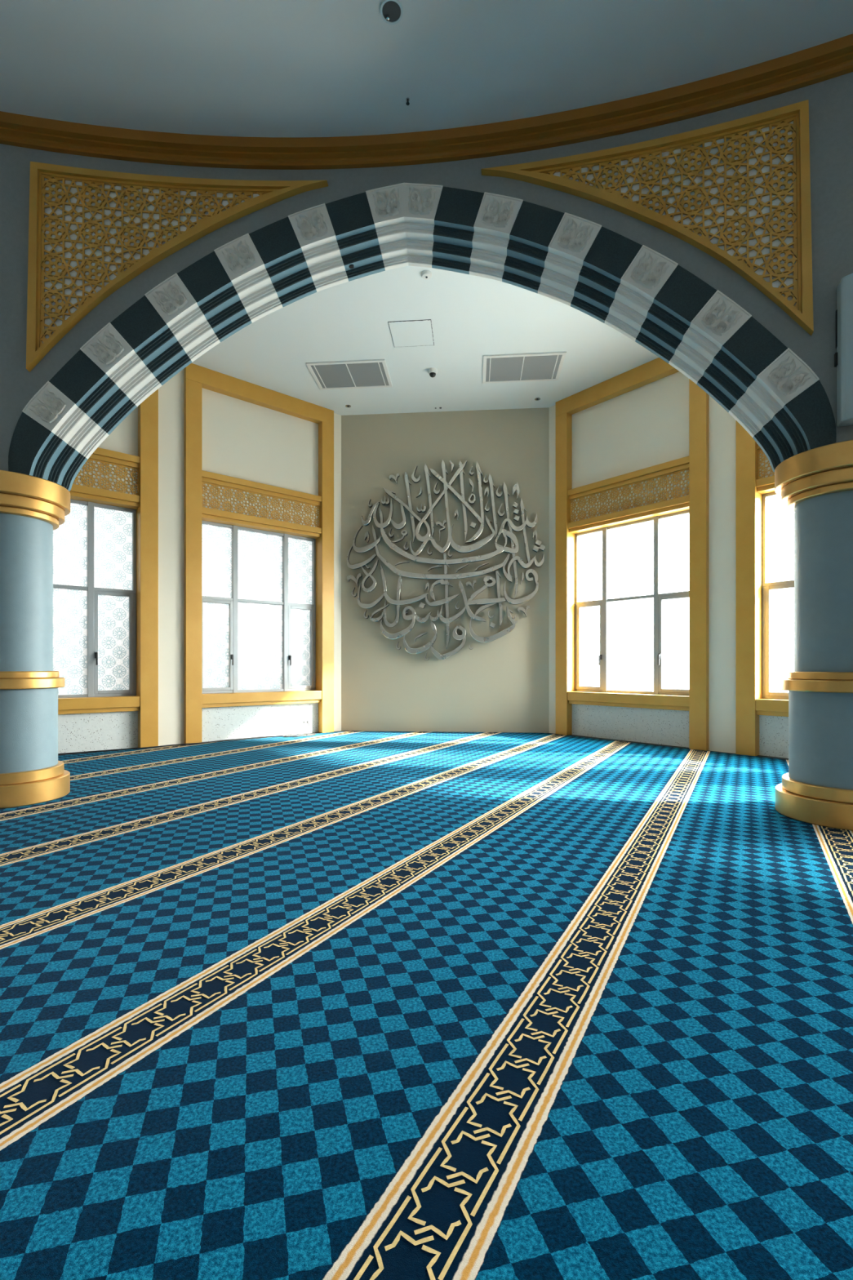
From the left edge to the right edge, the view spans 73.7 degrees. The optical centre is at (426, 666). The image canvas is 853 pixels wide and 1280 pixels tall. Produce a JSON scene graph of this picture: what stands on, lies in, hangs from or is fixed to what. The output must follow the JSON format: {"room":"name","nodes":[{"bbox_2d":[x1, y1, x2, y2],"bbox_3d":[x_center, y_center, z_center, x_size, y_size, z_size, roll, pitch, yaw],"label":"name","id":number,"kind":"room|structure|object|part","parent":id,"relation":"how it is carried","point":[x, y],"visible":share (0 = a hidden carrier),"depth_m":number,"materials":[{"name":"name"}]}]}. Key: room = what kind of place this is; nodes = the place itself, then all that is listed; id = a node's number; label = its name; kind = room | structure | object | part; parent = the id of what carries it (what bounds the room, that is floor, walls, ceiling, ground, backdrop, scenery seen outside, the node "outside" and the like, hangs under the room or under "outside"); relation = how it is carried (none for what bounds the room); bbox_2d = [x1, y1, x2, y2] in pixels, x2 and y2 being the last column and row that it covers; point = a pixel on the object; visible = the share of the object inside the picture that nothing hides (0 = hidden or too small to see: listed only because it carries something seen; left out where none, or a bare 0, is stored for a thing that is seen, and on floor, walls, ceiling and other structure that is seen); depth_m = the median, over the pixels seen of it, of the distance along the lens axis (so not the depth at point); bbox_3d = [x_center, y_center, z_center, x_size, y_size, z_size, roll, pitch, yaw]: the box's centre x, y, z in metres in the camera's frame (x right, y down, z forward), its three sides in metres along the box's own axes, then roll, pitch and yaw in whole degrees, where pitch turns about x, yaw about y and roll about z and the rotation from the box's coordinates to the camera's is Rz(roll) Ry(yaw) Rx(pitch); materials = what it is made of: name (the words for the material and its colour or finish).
{"room":"mosque","nodes":[
{"label":"mosque","id":0,"kind":"room"},
{"bbox_2d":[97,368,341,748],"bbox_3d":[-7.807,-1.515,3.630,17.200,5.070,0.350,0,0,-40],"label":"wall","id":1,"kind":"structure","parent":0,"point":[241,439],"depth_m":7.60,"materials":[{"name":"beige paint"}]},
{"bbox_2d":[57,388,158,753],"bbox_3d":[-4.261,-1.460,6.475,2.190,4.920,0.260,0,0,-40],"label":"window surround","id":2,"kind":"object","parent":1,"relation":"attached to","point":[108,477],"visible":0.39,"depth_m":6.96,"materials":[{"name":"gold metal"}]},
{"bbox_2d":[53,498,136,697],"bbox_3d":[-4.308,-0.799,6.531,1.780,2.325,0.115,0,0,-40],"label":"window","id":3,"kind":"structure","parent":2,"relation":"attached to","point":[92,593],"depth_m":6.81,"materials":[{"name":"grey metal"}]},
{"bbox_3d":[-3.942,-0.095,6.794,0.028,0.150,0.045,0,0,-40],"label":"handle","id":4,"kind":"part","parent":3,"relation":"part of","materials":[{"name":"black plastic"}]},
{"bbox_3d":[-3.826,-0.291,6.954,0.427,1.238,0.050,0,0,-40],"label":"sash","id":5,"kind":"part","parent":3,"relation":"part of","materials":[{"name":"white glass"}]},
{"bbox_3d":[-4.261,0.771,6.475,1.780,0.458,0.020,0,0,-40],"label":"stone skirting","id":6,"kind":"part","parent":2,"relation":"part of","materials":[{"name":"white stone"}]},
{"bbox_3d":[-4.264,0.453,6.479,1.780,0.179,0.250,0,0,-40],"label":"sill","id":7,"kind":"part","parent":2,"relation":"part of","materials":[{"name":"gold metal"}]},
{"bbox_3d":[-4.267,-2.027,6.483,1.780,0.131,0.240,0,0,-40],"label":"rail","id":8,"kind":"part","parent":2,"relation":"part of","materials":[{"name":"gold metal"}]},
{"bbox_3d":[-4.229,-2.506,6.437,1.780,0.133,0.120,0,0,-40],"label":"rail","id":9,"kind":"part","parent":2,"relation":"part of","materials":[{"name":"gold metal"}]},
{"bbox_3d":[-3.503,-1.350,7.116,0.205,4.700,0.260,0,0,-40],"label":"post","id":10,"kind":"part","parent":2,"relation":"part of","materials":[{"name":"gold metal"}]},
{"bbox_2d":[183,363,333,743],"bbox_3d":[-2.336,-1.460,8.102,2.190,4.920,0.260,0,0,-40],"label":"window surround","id":11,"kind":"object","parent":1,"relation":"attached to","point":[208,496],"visible":1,"depth_m":7.88,"materials":[{"name":"gold metal"}]},
{"bbox_3d":[-3.094,-1.350,7.461,0.205,4.700,0.260,0,0,-40],"label":"post","id":12,"kind":"part","parent":11,"relation":"part of","materials":[{"name":"gold metal"}]},
{"bbox_2d":[201,520,315,693],"bbox_3d":[-2.383,-0.799,8.157,1.780,2.325,0.115,0,0,-40],"label":"window","id":13,"kind":"structure","parent":11,"relation":"attached to","point":[233,602],"depth_m":8.23,"materials":[{"name":"grey metal"}]},
{"bbox_3d":[-2.871,-0.291,7.761,0.454,1.238,0.050,0,0,-40],"label":"sash","id":14,"kind":"part","parent":13,"relation":"part of","materials":[{"name":"white glass"}]},
{"bbox_3d":[-2.683,-0.095,7.858,0.028,0.150,0.045,0,0,-40],"label":"handle","id":15,"kind":"part","parent":13,"relation":"part of","materials":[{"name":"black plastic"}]},
{"bbox_3d":[-1.901,-0.291,8.581,0.427,1.238,0.050,0,0,-40],"label":"sash","id":16,"kind":"part","parent":13,"relation":"part of","materials":[{"name":"white glass"}]},
{"bbox_3d":[-2.336,0.771,8.102,1.780,0.458,0.020,0,0,-40],"label":"stone skirting","id":17,"kind":"part","parent":11,"relation":"part of","materials":[{"name":"white stone"}]},
{"bbox_3d":[-2.304,-2.506,8.064,1.780,0.133,0.120,0,0,-40],"label":"rail","id":18,"kind":"part","parent":11,"relation":"part of","materials":[{"name":"gold metal"}]},
{"bbox_3d":[-2.339,0.453,8.106,1.780,0.179,0.250,0,0,-40],"label":"sill","id":19,"kind":"part","parent":11,"relation":"part of","materials":[{"name":"gold metal"}]},
{"bbox_3d":[-2.343,-2.027,8.110,1.780,0.131,0.240,0,0,-40],"label":"rail","id":20,"kind":"part","parent":11,"relation":"part of","materials":[{"name":"gold metal"}]},
{"bbox_2d":[302,719,309,724],"bbox_3d":[-1.814,0.830,8.522,0.124,0.080,0.009,0,0,-40],"label":"power outlet","id":21,"kind":"object","parent":11,"relation":"attached to","point":[303,720],"visible":0.84,"depth_m":8.52,"materials":[{"name":"white paint"}]},
{"bbox_3d":[-1.578,-1.350,8.742,0.205,4.700,0.260,0,0,-40],"label":"post","id":22,"kind":"part","parent":11,"relation":"part of","materials":[{"name":"gold metal"}]},
{"bbox_2d":[57,731,788,759],"bbox_3d":[-0.164,1.152,3.665,28.456,0.296,12.445,0,0,5],"label":"floor","id":23,"kind":"structure","parent":0,"point":[334,731],"depth_m":7.45,"materials":[{"name":"blue carpet"}]},
{"bbox_2d":[0,730,852,1279],"bbox_3d":[-0.235,1.001,2.815,26.759,0.006,11.869,0,0,5],"label":"carpet","id":24,"kind":"object","parent":23,"relation":"on","point":[348,1005],"visible":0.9,"depth_m":1.62,"materials":[{"name":"blue carpet"}]},
{"bbox_2d":[0,470,70,808],"bbox_3d":[-3.173,-0.192,4.336,0.776,2.383,0.776,0,0,5],"label":"column","id":25,"kind":"structure","parent":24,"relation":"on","point":[32,507],"depth_m":4.17,"materials":[{"name":"blue paint"},{"name":"gold paint"}]},
{"bbox_2d":[57,735,286,755],"bbox_3d":[-3.510,0.991,6.951,3.853,0.018,0.107,0,0,-40],"label":"cable","id":26,"kind":"object","parent":24,"relation":"on","point":[272,735],"visible":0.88,"depth_m":7.10,"materials":[{"name":"black plastic"}]},
{"bbox_2d":[283,721,315,737],"bbox_3d":[-1.816,0.912,8.226,0.262,0.176,0.482,0,0,29],"label":"power cable","id":27,"kind":"object","parent":24,"relation":"on","point":[303,735],"visible":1,"depth_m":8.22,"materials":[{"name":"plastic"}]},
{"bbox_2d":[774,440,852,830],"bbox_3d":[2.783,-0.192,3.800,0.776,2.383,0.776,0,0,5],"label":"column","id":28,"kind":"structure","parent":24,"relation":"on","point":[815,484],"depth_m":3.64,"materials":[{"name":"blue grey painted plaster"},{"name":"gold paint"}]},
{"bbox_2d":[0,0,852,415],"bbox_3d":[-0.222,-3.990,2.978,27.466,0.140,12.056,0,0,5],"label":"ceiling","id":29,"kind":"structure","parent":0,"point":[295,68],"depth_m":3.84,"materials":[{"name":"white paint"}]},
{"bbox_2d":[306,359,392,390],"bbox_3d":[-1.014,-3.911,7.637,1.030,0.018,0.700,0,0,5],"label":"ceiling vent","id":30,"kind":"object","parent":29,"relation":"in","point":[357,374],"visible":1,"depth_m":7.61,"materials":[{"name":"white metal"}]},
{"bbox_2d":[379,0,403,24],"bbox_3d":[-0.210,-3.932,3.416,0.140,0.017,0.140,0,0,5],"label":"recessed light","id":31,"kind":"object","parent":29,"relation":"in","point":[391,11],"visible":1,"depth_m":3.41,"materials":[{"name":"black plastic"}]},
{"bbox_2d":[405,97,409,105],"bbox_3d":[-0.130,-3.925,3.950,0.028,0.031,0.028,0,0,5],"label":"sprinkler","id":32,"kind":"object","parent":29,"relation":"attached to","point":[407,99],"visible":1,"depth_m":3.95,"materials":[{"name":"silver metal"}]},
{"bbox_2d":[387,319,434,346],"bbox_3d":[-0.171,-3.918,6.697,0.492,0.005,0.514,0,0,5],"label":"access hatch","id":33,"kind":"object","parent":29,"relation":"attached to","point":[414,332],"visible":1,"depth_m":6.68,"materials":[{"name":"white paint"}]},
{"bbox_2d":[421,270,431,279],"bbox_3d":[0.001,-3.903,5.680,0.110,0.034,0.110,0,0,5],"label":"smoke detector","id":34,"kind":"object","parent":29,"relation":"attached to","point":[426,274],"visible":1,"depth_m":5.66,"materials":[{"name":"white paint"}]},
{"bbox_2d":[427,367,437,377],"bbox_3d":[0.082,-3.873,7.520,0.124,0.093,0.124,0,0,5],"label":"dome camera","id":35,"kind":"object","parent":29,"relation":"attached to","point":[432,371],"visible":1,"depth_m":7.48,"materials":[{"name":"white paint"}]},
{"bbox_2d":[482,351,566,383],"bbox_3d":[1.257,-3.911,7.459,1.030,0.018,0.690,0,0,5],"label":"ceiling vent","id":36,"kind":"object","parent":29,"relation":"in","point":[535,366],"visible":1,"depth_m":7.43,"materials":[{"name":"white metal"}]},
{"bbox_2d":[0,71,852,471],"bbox_3d":[-0.308,-2.692,2.662,16.033,2.617,3.910,0,0,5],"label":"wall","id":37,"kind":"structure","parent":0,"point":[830,100],"depth_m":4.16,"materials":[{"name":"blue paint"}]},
{"bbox_2d":[26,161,328,372],"bbox_3d":[-1.838,-2.926,4.281,2.179,1.516,0.123,0,0,-5],"label":"lattice panel","id":38,"kind":"object","parent":37,"relation":"attached to","point":[91,232],"visible":1,"depth_m":4.25,"materials":[{"name":"gold metal"}]},
{"bbox_2d":[8,182,836,491],"bbox_3d":[-0.174,-2.526,4.260,5.883,2.285,0.703,0,0,5],"label":"arch","id":39,"kind":"object","parent":37,"relation":"attached to","point":[623,283],"visible":1,"depth_m":4.28,"materials":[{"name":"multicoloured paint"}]},
{"bbox_2d":[0,33,852,169],"bbox_3d":[-0.327,-3.880,2.435,15.754,0.130,3.802,0,0,5],"label":"crown molding","id":40,"kind":"structure","parent":37,"relation":"attached to","point":[833,59],"depth_m":4.15,"materials":[{"name":"brown wood"}]},
{"bbox_2d":[481,99,813,335],"bbox_3d":[1.470,-2.926,4.003,2.179,1.516,0.123,0,0,14],"label":"lattice panel","id":41,"kind":"object","parent":37,"relation":"attached to","point":[737,192],"visible":1,"depth_m":3.87,"materials":[{"name":"gold metal"}]},
{"bbox_2d":[834,273,852,426],"bbox_3d":[2.735,-2.000,3.565,0.262,0.910,0.154,0,0,22],"label":"equipment box","id":42,"kind":"object","parent":37,"relation":"attached to","point":[843,357],"visible":1,"depth_m":3.57,"materials":[{"name":"grey metal"}]},
{"bbox_2d":[341,407,549,733],"bbox_3d":[0.278,-1.515,8.873,3.330,5.070,0.270,0,0,5],"label":"wall","id":43,"kind":"structure","parent":0,"point":[501,684],"depth_m":8.74,"materials":[{"name":"beige paint"}]},
{"bbox_2d":[346,459,546,660],"bbox_3d":[0.278,-1.619,8.687,3.037,3.053,0.101,0,0,5],"label":"calligraphy","id":44,"kind":"object","parent":43,"relation":"attached to","point":[424,540],"visible":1,"depth_m":8.64,"materials":[{"name":"metal"}]},
{"bbox_2d":[549,371,785,758],"bbox_3d":[7.366,-1.515,2.355,0.350,5.070,17.200,0,0,-40],"label":"wall","id":45,"kind":"structure","parent":0,"point":[647,425],"depth_m":7.17,"materials":[{"name":"beige paint"}]},
{"bbox_2d":[555,357,709,751],"bbox_3d":[2.718,-1.460,7.677,0.260,4.920,2.190,0,0,-40],"label":"window surround","id":46,"kind":"object","parent":45,"relation":"attached to","point":[682,484],"visible":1,"depth_m":7.52,"materials":[{"name":"gold metal"}]},
{"bbox_3d":[2.077,-1.350,8.435,0.260,4.700,0.205,0,0,-40],"label":"post","id":47,"kind":"part","parent":46,"relation":"part of","materials":[{"name":"gold metal"}]},
{"bbox_3d":[2.722,0.453,7.681,0.250,0.179,1.780,0,0,-40],"label":"sill","id":48,"kind":"part","parent":46,"relation":"part of","materials":[{"name":"gold metal"}]},
{"bbox_3d":[2.680,-2.506,7.645,0.120,0.133,1.780,0,0,-40],"label":"rail","id":49,"kind":"part","parent":46,"relation":"part of","materials":[{"name":"gold metal"}]},
{"bbox_3d":[2.725,-2.027,7.684,0.240,0.131,1.780,0,0,-40],"label":"rail","id":50,"kind":"part","parent":46,"relation":"part of","materials":[{"name":"gold metal"}]},
{"bbox_3d":[2.718,0.771,7.677,0.020,0.458,1.780,0,0,-40],"label":"stone skirting","id":51,"kind":"part","parent":46,"relation":"part of","materials":[{"name":"white stone"}]},
{"bbox_2d":[575,510,688,695],"bbox_3d":[2.773,-0.799,7.724,0.115,2.325,1.780,0,0,-40],"label":"window","id":52,"kind":"structure","parent":46,"relation":"attached to","point":[659,597],"depth_m":8.00,"materials":[{"name":"grey metal"}]},
{"bbox_3d":[2.369,-0.291,8.222,0.050,1.238,0.427,0,0,-40],"label":"sash","id":53,"kind":"part","parent":52,"relation":"part of","materials":[{"name":"white glass"}]},
{"bbox_3d":[3.019,-0.095,7.379,0.045,0.150,0.028,0,0,-40],"label":"handle","id":54,"kind":"part","parent":52,"relation":"part of","materials":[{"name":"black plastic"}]},
{"bbox_3d":[3.188,-0.291,7.253,0.050,1.238,0.454,0,0,-40],"label":"sash","id":55,"kind":"part","parent":52,"relation":"part of","materials":[{"name":"white glass"}]},
{"bbox_3d":[3.358,-1.350,6.919,0.260,4.700,0.205,0,0,-40],"label":"post","id":56,"kind":"part","parent":46,"relation":"part of","materials":[{"name":"gold metal"}]},
{"bbox_2d":[736,420,788,758],"bbox_3d":[4.344,-1.460,5.753,0.260,4.920,2.190,0,0,-40],"label":"window surround","id":57,"kind":"object","parent":45,"relation":"attached to","point":[762,724],"visible":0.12,"depth_m":6.40,"materials":[{"name":"gold metal"}]},
{"bbox_3d":[3.704,-1.350,6.511,0.260,4.700,0.205,0,0,-40],"label":"post","id":58,"kind":"part","parent":57,"relation":"part of","materials":[{"name":"gold metal"}]},
{"bbox_3d":[4.352,-2.027,5.759,0.240,0.131,1.780,0,0,-40],"label":"rail","id":59,"kind":"part","parent":57,"relation":"part of","materials":[{"name":"gold metal"}]},
{"bbox_3d":[4.348,0.453,5.756,0.250,0.179,1.780,0,0,-40],"label":"sill","id":60,"kind":"part","parent":57,"relation":"part of","materials":[{"name":"gold metal"}]},
{"bbox_3d":[4.344,0.771,5.753,0.020,0.458,1.780,0,0,-40],"label":"stone skirting","id":61,"kind":"part","parent":57,"relation":"part of","materials":[{"name":"white stone"}]},
{"bbox_2d":[762,492,794,699],"bbox_3d":[4.400,-0.799,5.800,0.115,2.325,1.780,0,0,-40],"label":"window","id":62,"kind":"structure","parent":57,"relation":"attached to","point":[766,587],"depth_m":6.44,"materials":[{"name":"grey metal"}]},
{"bbox_3d":[3.995,-0.291,6.298,0.050,1.238,0.427,0,0,-40],"label":"sash","id":63,"kind":"part","parent":62,"relation":"part of","materials":[{"name":"glass"}]}
]}

